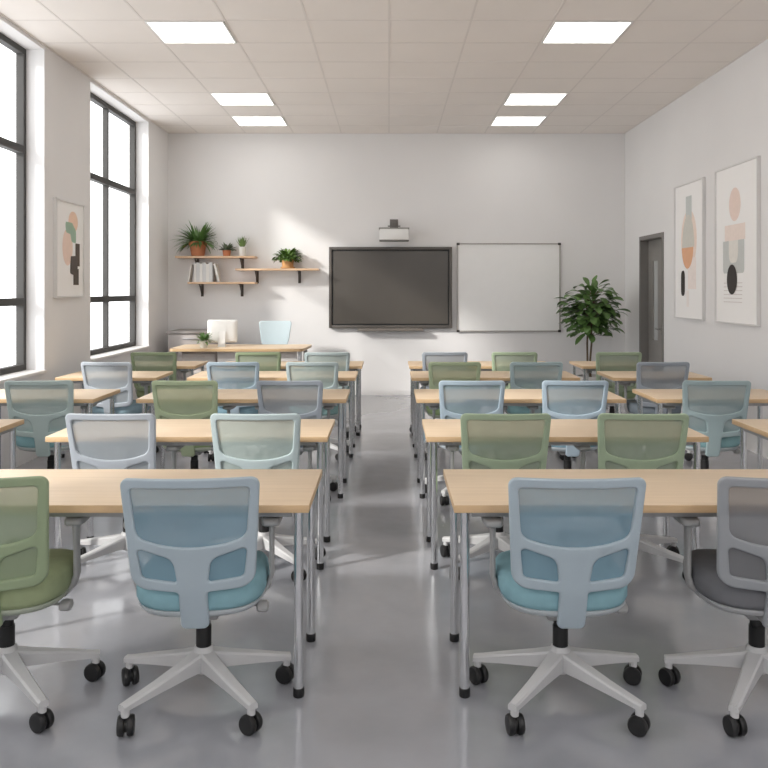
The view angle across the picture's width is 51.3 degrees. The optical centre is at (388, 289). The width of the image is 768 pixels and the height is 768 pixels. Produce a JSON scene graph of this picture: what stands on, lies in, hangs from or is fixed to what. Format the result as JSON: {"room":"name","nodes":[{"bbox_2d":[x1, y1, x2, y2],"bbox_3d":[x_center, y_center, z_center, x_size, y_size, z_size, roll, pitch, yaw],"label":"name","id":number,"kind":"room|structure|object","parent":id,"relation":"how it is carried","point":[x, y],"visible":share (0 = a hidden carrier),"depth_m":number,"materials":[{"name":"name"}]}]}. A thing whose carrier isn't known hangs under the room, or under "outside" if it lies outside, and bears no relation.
{"room":"classroom","nodes":[
{"label":"classroom","id":0,"kind":"room"},
{"bbox_2d":[0,15,167,468],"bbox_3d":[-3.390,-0.380,4.565,0.300,3.840,14.330,0,0,0],"label":"wall","id":1,"kind":"structure","parent":0,"point":[57,92],"depth_m":7.96,"materials":[{"name":"paint"}]},
{"bbox_2d":[0,33,46,383],"bbox_3d":[-3.373,-0.740,6.410,0.315,3.040,2.220,0,0,0],"label":"window","id":2,"kind":"structure","parent":1,"relation":"in","point":[18,371],"depth_m":7.46,"materials":[{"name":"metal"}]},
{"bbox_2d":[53,197,84,297],"bbox_3d":[-3.222,-0.410,8.070,0.034,0.970,0.710,0,0,0],"label":"framed print","id":3,"kind":"object","parent":1,"relation":"attached to","point":[68,216],"visible":1,"depth_m":8.04,"materials":[{"name":"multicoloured paper"}]},
{"bbox_2d":[90,92,149,361],"bbox_3d":[-3.373,-0.740,9.730,0.315,3.040,2.100,0,0,0],"label":"window","id":4,"kind":"structure","parent":1,"relation":"in","point":[107,351],"depth_m":9.74,"materials":[{"name":"metal"}]},
{"bbox_2d":[189,241,206,255],"bbox_3d":[-2.772,-0.595,11.605,0.264,0.210,0.264,0,0,0],"label":"pot","id":5,"kind":"object","parent":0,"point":[200,250],"depth_m":11.51,"materials":[{"name":"ceramic"}]},
{"bbox_2d":[222,250,230,255],"bbox_3d":[-2.354,-0.532,11.605,0.120,0.085,0.120,0,0,0],"label":"pot","id":6,"kind":"object","parent":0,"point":[225,252],"depth_m":11.56,"materials":[{"name":"ceramic"}]},
{"bbox_2d":[238,247,245,255],"bbox_3d":[-2.127,-0.557,11.605,0.116,0.135,0.116,0,0,0],"label":"pot","id":7,"kind":"object","parent":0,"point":[242,250],"depth_m":11.56,"materials":[{"name":"white ceramic"}]},
{"bbox_2d":[0,395,767,767],"bbox_3d":[0.110,1.600,4.565,7.900,0.120,14.930,0,0,0],"label":"floor","id":8,"kind":"structure","parent":0,"point":[381,669],"depth_m":3.23,"materials":[{"name":"concrete"}]},
{"bbox_2d":[0,419,23,468],"bbox_3d":[-2.735,1.170,4.660,0.950,0.740,0.600,0,0,0],"label":"student desk","id":9,"kind":"object","parent":8,"relation":"on","point":[6,425],"visible":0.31,"depth_m":4.88,"materials":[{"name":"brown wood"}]},
{"bbox_2d":[4,380,96,468],"bbox_3d":[-2.520,1.093,5.971,0.679,0.893,0.594,0,0,-6],"label":"office chair","id":10,"kind":"object","parent":8,"relation":"on","point":[44,406],"visible":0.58,"depth_m":5.75,"materials":[{"name":"plastic"}]},
{"bbox_2d":[0,476,105,733],"bbox_3d":[-1.449,1.093,3.017,0.696,0.893,0.595,0,0,-6],"label":"office chair","id":11,"kind":"object","parent":8,"relation":"on","point":[34,577],"visible":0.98,"depth_m":2.85,"materials":[{"name":"green plastic"}]},
{"bbox_2d":[0,389,119,468],"bbox_3d":[-2.670,1.170,6.165,1.000,0.740,0.600,0,0,0],"label":"student desk","id":12,"kind":"object","parent":8,"relation":"on","point":[82,397],"visible":0.3,"depth_m":6.12,"materials":[{"name":"brown wood"}]},
{"bbox_2d":[55,371,172,457],"bbox_3d":[-2.590,1.170,7.600,0.920,0.740,0.600,0,0,0],"label":"student desk","id":13,"kind":"object","parent":8,"relation":"on","point":[137,376],"visible":0.25,"depth_m":7.40,"materials":[{"name":"brown wood"}]},
{"bbox_2d":[81,362,158,452],"bbox_3d":[-2.526,1.093,7.452,0.696,0.893,0.595,0,0,6],"label":"office chair","id":14,"kind":"object","parent":8,"relation":"on","point":[96,375],"visible":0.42,"depth_m":7.22,"materials":[{"name":"grey plastic"}]},
{"bbox_2d":[65,413,183,562],"bbox_3d":[-1.465,1.093,4.452,0.695,0.893,0.595,0,0,1],"label":"office chair","id":15,"kind":"object","parent":8,"relation":"on","point":[96,441],"visible":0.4,"depth_m":4.22,"materials":[{"name":"grey plastic"}]},
{"bbox_2d":[130,352,189,397],"bbox_3d":[-2.468,1.093,8.578,0.681,0.893,0.588,0,0,-1],"label":"office chair","id":16,"kind":"object","parent":8,"relation":"on","point":[140,361],"visible":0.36,"depth_m":8.34,"materials":[{"name":"green plastic"}]},
{"bbox_2d":[0,469,321,698],"bbox_3d":[-1.068,1.170,3.275,1.540,0.740,0.600,0,0,0],"label":"student desk","id":17,"kind":"object","parent":8,"relation":"on","point":[72,492],"visible":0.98,"depth_m":3.24,"materials":[{"name":"brown wood"}]},
{"bbox_2d":[137,361,207,398],"bbox_3d":[-2.440,1.170,8.710,0.800,0.740,0.600,0,0,0],"label":"student desk","id":18,"kind":"object","parent":8,"relation":"on","point":[190,366],"visible":0.1,"depth_m":8.59,"materials":[{"name":"brown wood"}]},
{"bbox_2d":[45,419,334,569],"bbox_3d":[-1.105,1.170,4.660,1.540,0.740,0.600,0,0,0],"label":"student desk","id":19,"kind":"object","parent":8,"relation":"on","point":[169,432],"visible":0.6,"depth_m":4.42,"materials":[{"name":"wood"}]},
{"bbox_2d":[166,329,217,380],"bbox_3d":[-2.720,1.054,11.351,0.690,0.972,0.698,0,0,0],"label":"base cabinet","id":20,"kind":"object","parent":8,"relation":"on","point":[178,337],"visible":0.19,"depth_m":11.02,"materials":[{"name":"grey metal"}]},
{"bbox_2d":[151,380,235,468],"bbox_3d":[-1.482,1.093,5.962,0.668,0.893,0.611,0,0,1],"label":"office chair","id":21,"kind":"object","parent":8,"relation":"on","point":[171,399],"visible":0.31,"depth_m":5.74,"materials":[{"name":"green fabric"}]},
{"bbox_2d":[116,476,293,736],"bbox_3d":[-0.698,1.093,3.017,0.691,0.893,0.590,0,0,-3],"label":"office chair","id":22,"kind":"object","parent":8,"relation":"on","point":[194,556],"visible":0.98,"depth_m":2.81,"materials":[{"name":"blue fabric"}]},
{"bbox_2d":[203,362,259,460],"bbox_3d":[-1.413,1.093,7.452,0.697,0.893,0.598,0,0,-1],"label":"office chair","id":23,"kind":"object","parent":8,"relation":"on","point":[228,375],"visible":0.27,"depth_m":7.21,"materials":[{"name":"plastic"}]},
{"bbox_2d":[170,344,311,380],"bbox_3d":[-1.911,1.140,10.485,1.727,0.800,0.830,0,0,0],"label":"desk","id":24,"kind":"object","parent":8,"relation":"on","point":[190,352],"visible":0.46,"depth_m":10.18,"materials":[{"name":"brown wood"}]},
{"bbox_2d":[192,332,214,347],"bbox_3d":[-2.379,0.637,10.304,0.315,0.205,0.308,0,0,-37],"label":"plant","id":25,"kind":"object","parent":24,"relation":"on","point":[203,341],"visible":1,"depth_m":10.27,"materials":[{"name":"green plant"}]},
{"bbox_2d":[207,320,237,346],"bbox_3d":[-2.189,0.566,10.492,0.390,0.348,0.155,0,0,-6],"label":"desktop computer","id":26,"kind":"object","parent":24,"relation":"on","point":[222,331],"visible":0.92,"depth_m":10.50,"materials":[{"name":"white plastic"}]},
{"bbox_2d":[136,389,349,498],"bbox_3d":[-1.085,1.170,6.165,1.540,0.740,0.600,0,0,0],"label":"student desk","id":27,"kind":"object","parent":8,"relation":"on","point":[226,397],"visible":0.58,"depth_m":5.92,"materials":[{"name":"wood"}]},
{"bbox_2d":[235,352,280,370],"bbox_3d":[-1.365,1.093,8.582,0.686,0.893,0.585,0,0,-1],"label":"office chair","id":28,"kind":"object","parent":8,"relation":"on","point":[268,361],"visible":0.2,"depth_m":8.33,"materials":[{"name":"green plastic"}]},
{"bbox_2d":[210,413,325,581],"bbox_3d":[-0.705,1.093,4.452,0.685,0.893,0.583,0,0,0],"label":"office chair","id":29,"kind":"object","parent":8,"relation":"on","point":[240,441],"visible":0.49,"depth_m":4.22,"materials":[{"name":"plastic"}]},
{"bbox_2d":[187,371,357,457],"bbox_3d":[-1.076,1.170,7.600,1.540,0.740,0.600,0,0,0],"label":"student desk","id":30,"kind":"object","parent":8,"relation":"on","point":[343,376],"visible":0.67,"depth_m":7.35,"materials":[{"name":"wood"}]},
{"bbox_2d":[259,321,291,343],"bbox_3d":[-1.601,0.987,11.050,0.683,1.105,0.560,0,0,0],"label":"chair","id":31,"kind":"object","parent":8,"relation":"on","point":[271,332],"visible":0.3,"depth_m":11.24,"materials":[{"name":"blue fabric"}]},
{"bbox_2d":[226,361,363,435],"bbox_3d":[-1.055,1.170,8.710,1.540,0.740,0.600,0,0,0],"label":"student desk","id":32,"kind":"object","parent":8,"relation":"on","point":[354,365],"visible":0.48,"depth_m":8.46,"materials":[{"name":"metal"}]},
{"bbox_2d":[255,380,337,500],"bbox_3d":[-0.724,1.093,5.968,0.677,0.893,0.598,0,0,0],"label":"office chair","id":33,"kind":"object","parent":8,"relation":"on","point":[303,398],"visible":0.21,"depth_m":5.74,"materials":[{"name":"grey fabric"}]},
{"bbox_2d":[286,362,348,460],"bbox_3d":[-0.697,1.093,7.446,0.680,0.893,0.592,0,0,1],"label":"office chair","id":34,"kind":"object","parent":8,"relation":"on","point":[326,372],"visible":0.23,"depth_m":7.21,"materials":[{"name":"plastic"}]},
{"bbox_2d":[304,352,360,437],"bbox_3d":[-0.645,1.093,8.582,0.691,0.893,0.590,0,0,-1],"label":"office chair","id":35,"kind":"object","parent":8,"relation":"on","point":[342,358],"visible":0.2,"depth_m":8.33,"materials":[{"name":"plastic"}]},
{"bbox_2d":[409,352,467,432],"bbox_3d":[0.560,1.093,8.571,0.675,0.893,0.602,0,0,-1],"label":"office chair","id":36,"kind":"object","parent":8,"relation":"on","point":[427,357],"visible":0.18,"depth_m":8.32,"materials":[{"name":"plastic"}]},
{"bbox_2d":[420,362,480,460],"bbox_3d":[0.600,1.093,7.447,0.680,0.893,0.590,0,0,0],"label":"office chair","id":37,"kind":"object","parent":8,"relation":"on","point":[438,371],"visible":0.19,"depth_m":7.20,"materials":[{"name":"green plastic"}]},
{"bbox_2d":[425,380,507,505],"bbox_3d":[0.591,1.093,5.977,0.689,0.893,0.588,0,0,0],"label":"office chair","id":38,"kind":"object","parent":8,"relation":"on","point":[456,398],"visible":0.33,"depth_m":5.73,"materials":[{"name":"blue fabric"}]},
{"bbox_2d":[408,361,545,435],"bbox_3d":[0.984,1.170,8.710,1.540,0.740,0.600,0,0,0],"label":"student desk","id":39,"kind":"object","parent":8,"relation":"on","point":[485,365],"visible":0.31,"depth_m":8.59,"materials":[{"name":"wood"}]},
{"bbox_2d":[410,371,579,457],"bbox_3d":[0.977,1.170,7.600,1.540,0.740,0.600,0,0,0],"label":"student desk","id":40,"kind":"object","parent":8,"relation":"on","point":[421,376],"visible":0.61,"depth_m":7.35,"materials":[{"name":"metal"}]},
{"bbox_2d":[440,413,551,579],"bbox_3d":[0.632,1.093,4.438,0.670,0.893,0.609,0,0,0],"label":"office chair","id":41,"kind":"object","parent":8,"relation":"on","point":[488,441],"visible":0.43,"depth_m":4.22,"materials":[{"name":"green plastic"}]},
{"bbox_2d":[492,352,537,388],"bbox_3d":[1.331,1.093,8.570,0.674,0.893,0.604,0,0,1],"label":"office chair","id":42,"kind":"object","parent":8,"relation":"on","point":[501,361],"visible":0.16,"depth_m":8.33,"materials":[{"name":"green plastic"}]},
{"bbox_2d":[414,389,625,498],"bbox_3d":[0.972,1.170,6.165,1.540,0.740,0.600,0,0,0],"label":"student desk","id":43,"kind":"object","parent":8,"relation":"on","point":[430,397],"visible":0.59,"depth_m":5.91,"materials":[{"name":"wood"}]},
{"bbox_2d":[504,362,563,460],"bbox_3d":[1.318,1.093,7.442,0.675,0.893,0.601,0,0,2],"label":"office chair","id":44,"kind":"object","parent":8,"relation":"on","point":[523,375],"visible":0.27,"depth_m":7.21,"materials":[{"name":"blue plastic"}]},
{"bbox_2d":[470,477,650,736],"bbox_3d":[0.655,1.093,3.017,0.696,0.893,0.595,0,0,0],"label":"office chair","id":45,"kind":"object","parent":8,"relation":"on","point":[571,558],"visible":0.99,"depth_m":2.81,"materials":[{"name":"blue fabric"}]},
{"bbox_2d":[422,419,708,569],"bbox_3d":[0.975,1.170,4.660,1.540,0.740,0.600,0,0,0],"label":"student desk","id":46,"kind":"object","parent":8,"relation":"on","point":[445,432],"visible":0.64,"depth_m":4.41,"materials":[{"name":"wood"}]},
{"bbox_2d":[526,380,608,468],"bbox_3d":[1.335,1.093,5.977,0.688,0.893,0.587,0,0,1],"label":"office chair","id":47,"kind":"object","parent":8,"relation":"on","point":[560,399],"visible":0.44,"depth_m":5.74,"materials":[{"name":"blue fabric"}]},
{"bbox_2d":[553,275,630,380],"bbox_3d":[2.800,0.666,11.018,1.053,1.747,0.917,0,0,0],"label":"potted tree","id":48,"kind":"object","parent":8,"relation":"on","point":[591,318],"visible":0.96,"depth_m":10.90,"materials":[{"name":"green plant"}]},
{"bbox_2d":[569,361,635,399],"bbox_3d":[2.410,1.170,8.710,0.760,0.740,0.600,0,0,0],"label":"student desk","id":49,"kind":"object","parent":8,"relation":"on","point":[586,366],"visible":0.16,"depth_m":8.59,"materials":[{"name":"brown wood"}]},
{"bbox_2d":[443,469,767,698],"bbox_3d":[1.012,1.170,3.275,1.540,0.740,0.600,0,0,0],"label":"student desk","id":50,"kind":"object","parent":8,"relation":"on","point":[477,492],"visible":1,"depth_m":3.24,"materials":[{"name":"wood"}]},
{"bbox_2d":[581,352,641,412],"bbox_3d":[2.379,1.093,8.568,0.670,0.893,0.609,0,0,1],"label":"office chair","id":51,"kind":"object","parent":8,"relation":"on","point":[605,361],"visible":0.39,"depth_m":8.34,"materials":[{"name":"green fabric"}]},
{"bbox_2d":[574,413,688,579],"bbox_3d":[1.330,1.093,4.443,0.677,0.893,0.598,0,0,2],"label":"office chair","id":52,"kind":"object","parent":8,"relation":"on","point":[625,441],"visible":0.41,"depth_m":4.22,"materials":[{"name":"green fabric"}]},
{"bbox_2d":[597,371,711,412],"bbox_3d":[2.500,1.170,7.600,0.900,0.740,0.600,0,0,0],"label":"student desk","id":53,"kind":"object","parent":8,"relation":"on","point":[617,377],"visible":0.22,"depth_m":7.40,"materials":[{"name":"brown wood"}]},
{"bbox_2d":[619,362,692,460],"bbox_3d":[2.461,1.093,7.448,0.681,0.893,0.588,0,0,0],"label":"office chair","id":54,"kind":"object","parent":8,"relation":"on","point":[649,375],"visible":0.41,"depth_m":7.22,"materials":[{"name":"plastic"}]},
{"bbox_2d":[632,389,767,468],"bbox_3d":[2.490,1.170,6.165,1.050,0.740,0.600,0,0,0],"label":"student desk","id":55,"kind":"object","parent":8,"relation":"on","point":[660,397],"visible":0.28,"depth_m":6.15,"materials":[{"name":"brown wood"}]},
{"bbox_2d":[663,380,750,468],"bbox_3d":[2.351,1.093,5.968,0.675,0.893,0.601,0,0,5],"label":"office chair","id":56,"kind":"object","parent":8,"relation":"on","point":[711,407],"visible":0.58,"depth_m":5.75,"materials":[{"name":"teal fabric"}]},
{"bbox_2d":[658,476,767,736],"bbox_3d":[1.389,1.093,3.013,0.680,0.893,0.589,0,0,3],"label":"office chair","id":57,"kind":"object","parent":8,"relation":"on","point":[732,577],"visible":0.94,"depth_m":2.84,"materials":[{"name":"grey plastic"}]},
{"bbox_2d":[732,419,767,468],"bbox_3d":[2.635,1.170,4.660,1.020,0.740,0.600,0,0,0],"label":"student desk","id":58,"kind":"object","parent":8,"relation":"on","point":[757,427],"visible":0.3,"depth_m":4.87,"materials":[{"name":"brown wood"}]},
{"bbox_2d":[0,0,767,132],"bbox_3d":[0.110,-2.360,4.565,7.300,0.120,14.930,0,0,0],"label":"ceiling","id":59,"kind":"structure","parent":0,"point":[137,60],"depth_m":7.85,"materials":[{"name":"tile"}]},
{"bbox_2d":[145,21,236,43],"bbox_3d":[-1.750,-2.294,7.131,0.676,0.012,0.598,0,0,0],"label":"recessed light","id":60,"kind":"object","parent":59,"relation":"in","point":[168,32],"visible":1,"depth_m":7.12,"materials":[{"name":"white plastic"}]},
{"bbox_2d":[210,93,274,104],"bbox_3d":[-1.750,-2.294,9.619,0.676,0.012,0.598,0,0,0],"label":"recessed light","id":61,"kind":"object","parent":59,"relation":"in","point":[221,98],"visible":1,"depth_m":9.58,"materials":[{"name":"white plastic"}]},
{"bbox_2d":[231,116,287,125],"bbox_3d":[-1.750,-2.294,10.863,0.676,0.012,0.598,0,0,0],"label":"recessed light","id":62,"kind":"object","parent":59,"relation":"in","point":[240,120],"visible":1,"depth_m":10.82,"materials":[{"name":"white plastic"}]},
{"bbox_2d":[0,0,767,133],"bbox_3d":[0.110,-2.302,4.565,6.700,0.016,14.330,0,0,0],"label":"ceiling grid","id":63,"kind":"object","parent":59,"relation":"attached to","point":[37,1],"depth_m":7.86,"materials":[{"name":"white metal"}]},
{"bbox_2d":[490,116,546,125],"bbox_3d":[1.750,-2.294,10.863,0.676,0.012,0.598,0,0,0],"label":"recessed light","id":64,"kind":"object","parent":59,"relation":"in","point":[498,120],"visible":1,"depth_m":10.82,"materials":[{"name":"white plastic"}]},
{"bbox_2d":[503,93,567,104],"bbox_3d":[1.750,-2.294,9.619,0.676,0.012,0.598,0,0,0],"label":"recessed light","id":65,"kind":"object","parent":59,"relation":"in","point":[513,98],"visible":1,"depth_m":9.58,"materials":[{"name":"white plastic"}]},
{"bbox_2d":[541,21,632,43],"bbox_3d":[1.750,-2.294,7.131,0.676,0.012,0.598,0,0,0],"label":"recessed light","id":66,"kind":"object","parent":59,"relation":"in","point":[560,32],"visible":1,"depth_m":7.12,"materials":[{"name":"white plastic"}]},
{"bbox_2d":[168,134,624,394],"bbox_3d":[0.110,-0.380,11.830,7.300,3.840,0.200,0,0,0],"label":"wall","id":67,"kind":"structure","parent":0,"point":[310,194],"depth_m":11.73,"materials":[{"name":"paint"}]},
{"bbox_2d":[175,256,256,267],"bbox_3d":[-2.502,-0.385,11.610,1.145,0.210,0.239,0,0,0],"label":"wall shelf","id":68,"kind":"object","parent":67,"relation":"attached to","point":[241,258],"visible":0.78,"depth_m":11.49,"materials":[{"name":"brown wood"}]},
{"bbox_2d":[173,221,217,255],"bbox_3d":[-2.847,-0.749,11.509,0.681,0.520,0.456,0,0,0],"label":"potted fern","id":69,"kind":"object","parent":68,"relation":"on","point":[198,243],"visible":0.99,"depth_m":11.51,"materials":[{"name":"green plant"}]},
{"bbox_2d":[219,242,235,255],"bbox_3d":[-2.325,-0.592,11.619,0.274,0.204,0.233,0,0,36],"label":"potted succulent","id":70,"kind":"object","parent":68,"relation":"on","point":[226,249],"visible":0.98,"depth_m":11.57,"materials":[{"name":"green plant"}]},
{"bbox_2d":[237,237,249,255],"bbox_3d":[-2.133,-0.642,11.606,0.176,0.304,0.181,0,0,30],"label":"aloe","id":71,"kind":"object","parent":68,"relation":"on","point":[242,250],"visible":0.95,"depth_m":11.57,"materials":[{"name":"white ceramic"}]},
{"bbox_2d":[188,282,257,295],"bbox_3d":[-2.408,-0.010,11.610,0.972,0.210,0.239,0,0,0],"label":"wall shelf","id":72,"kind":"object","parent":67,"relation":"attached to","point":[201,284],"visible":1,"depth_m":11.49,"materials":[{"name":"brown wood"}]},
{"bbox_2d":[187,264,193,281],"bbox_3d":[-2.868,-0.243,11.580,0.060,0.255,0.160,0,0,0],"label":"book","id":73,"kind":"object","parent":72,"relation":"on","point":[191,268],"visible":0.91,"depth_m":11.53,"materials":[{"name":"white paper"}]},
{"bbox_2d":[194,264,195,281],"bbox_3d":[-2.789,-0.247,11.580,0.030,0.262,0.160,0,0,0],"label":"book","id":74,"kind":"object","parent":72,"relation":"on","point":[194,264],"visible":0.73,"depth_m":11.50,"materials":[{"name":"white paper"}]},
{"bbox_2d":[196,262,201,281],"bbox_3d":[-2.749,-0.256,11.580,0.046,0.280,0.160,0,0,0],"label":"book","id":75,"kind":"object","parent":72,"relation":"on","point":[197,263],"visible":0.88,"depth_m":11.50,"materials":[{"name":"white paper"}]},
{"bbox_2d":[200,264,201,281],"bbox_3d":[-2.704,-0.247,11.580,0.040,0.262,0.160,0,0,0],"label":"book","id":76,"kind":"object","parent":72,"relation":"on","point":[200,264],"visible":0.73,"depth_m":11.50,"materials":[{"name":"white paper"}]},
{"bbox_2d":[202,263,207,281],"bbox_3d":[-2.657,-0.254,11.580,0.050,0.277,0.160,0,0,0],"label":"book","id":77,"kind":"object","parent":72,"relation":"on","point":[203,264],"visible":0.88,"depth_m":11.50,"materials":[{"name":"white paper"}]},
{"bbox_2d":[206,264,208,281],"bbox_3d":[-2.610,-0.245,11.580,0.040,0.258,0.160,0,0,0],"label":"book","id":78,"kind":"object","parent":72,"relation":"on","point":[207,265],"visible":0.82,"depth_m":11.50,"materials":[{"name":"white paper"}]},
{"bbox_2d":[209,262,214,281],"bbox_3d":[-2.563,-0.256,11.580,0.050,0.280,0.160,0,0,0],"label":"book","id":79,"kind":"object","parent":72,"relation":"on","point":[211,266],"visible":0.93,"depth_m":11.50,"materials":[{"name":"white paper"}]},
{"bbox_2d":[213,264,221,281],"bbox_3d":[-2.481,-0.248,11.580,0.089,0.264,0.160,0,0,0],"label":"book","id":80,"kind":"object","parent":72,"relation":"on","point":[216,268],"visible":0.96,"depth_m":11.51,"materials":[{"name":"white paper"}]},
{"bbox_2d":[235,268,319,282],"bbox_3d":[-1.613,-0.205,11.610,1.195,0.210,0.239,0,0,0],"label":"wall shelf","id":81,"kind":"object","parent":67,"relation":"attached to","point":[256,270],"visible":0.94,"depth_m":11.49,"materials":[{"name":"brown wood"}]},
{"bbox_2d":[272,248,302,267],"bbox_3d":[-1.473,-0.461,11.557,0.470,0.303,0.320,0,0,0],"label":"potted houseplant","id":82,"kind":"object","parent":81,"relation":"on","point":[287,258],"visible":0.98,"depth_m":11.53,"materials":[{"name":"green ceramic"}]},
{"bbox_2d":[329,247,451,330],"bbox_3d":[0.022,-0.014,11.662,1.796,1.228,0.133,0,0,0],"label":"display","id":83,"kind":"object","parent":67,"relation":"attached to","point":[371,288],"visible":1,"depth_m":11.67,"materials":[{"name":"black plastic"}]},
{"bbox_2d":[357,328,423,330],"bbox_3d":[0.022,0.579,11.648,0.960,0.042,0.104,0,0,0],"label":"tray","id":84,"kind":"object","parent":83,"relation":"on","point":[359,329],"depth_m":11.60,"materials":[{"name":"grey metal"}]},
{"bbox_2d":[379,219,408,241],"bbox_3d":[0.073,-0.868,11.514,0.430,0.335,0.429,0,0,0],"label":"projector","id":85,"kind":"object","parent":67,"relation":"attached to","point":[392,233],"visible":1,"depth_m":11.31,"materials":[{"name":"white plastic"}]},
{"bbox_2d":[457,243,560,331],"bbox_3d":[1.752,-0.036,11.713,1.526,1.307,0.031,0,0,0],"label":"whiteboard","id":86,"kind":"object","parent":67,"relation":"attached to","point":[502,287],"visible":1,"depth_m":11.71,"materials":[{"name":"metal"}]},
{"bbox_2d":[625,39,767,457],"bbox_3d":[3.560,-0.380,4.565,0.200,3.840,14.330,0,0,0],"label":"wall","id":87,"kind":"structure","parent":0,"point":[721,122],"depth_m":8.80,"materials":[{"name":"paint"}]},
{"bbox_2d":[639,232,663,361],"bbox_3d":[3.549,0.405,10.550,0.202,2.270,0.960,0,0,0],"label":"door","id":88,"kind":"structure","parent":87,"relation":"in","point":[651,247],"depth_m":10.81,"materials":[{"name":"grey paint"}]},
{"bbox_2d":[674,177,705,320],"bbox_3d":[3.442,-0.450,9.180,0.034,1.570,0.880,0,0,0],"label":"framed print","id":89,"kind":"object","parent":87,"relation":"attached to","point":[689,197],"visible":1,"depth_m":9.13,"materials":[{"name":"white paper"}]},
{"bbox_2d":[714,156,760,326],"bbox_3d":[3.442,-0.455,7.930,0.034,1.590,0.980,0,0,0],"label":"framed print","id":90,"kind":"object","parent":87,"relation":"attached to","point":[737,187],"visible":1,"depth_m":7.88,"materials":[{"name":"white paper"}]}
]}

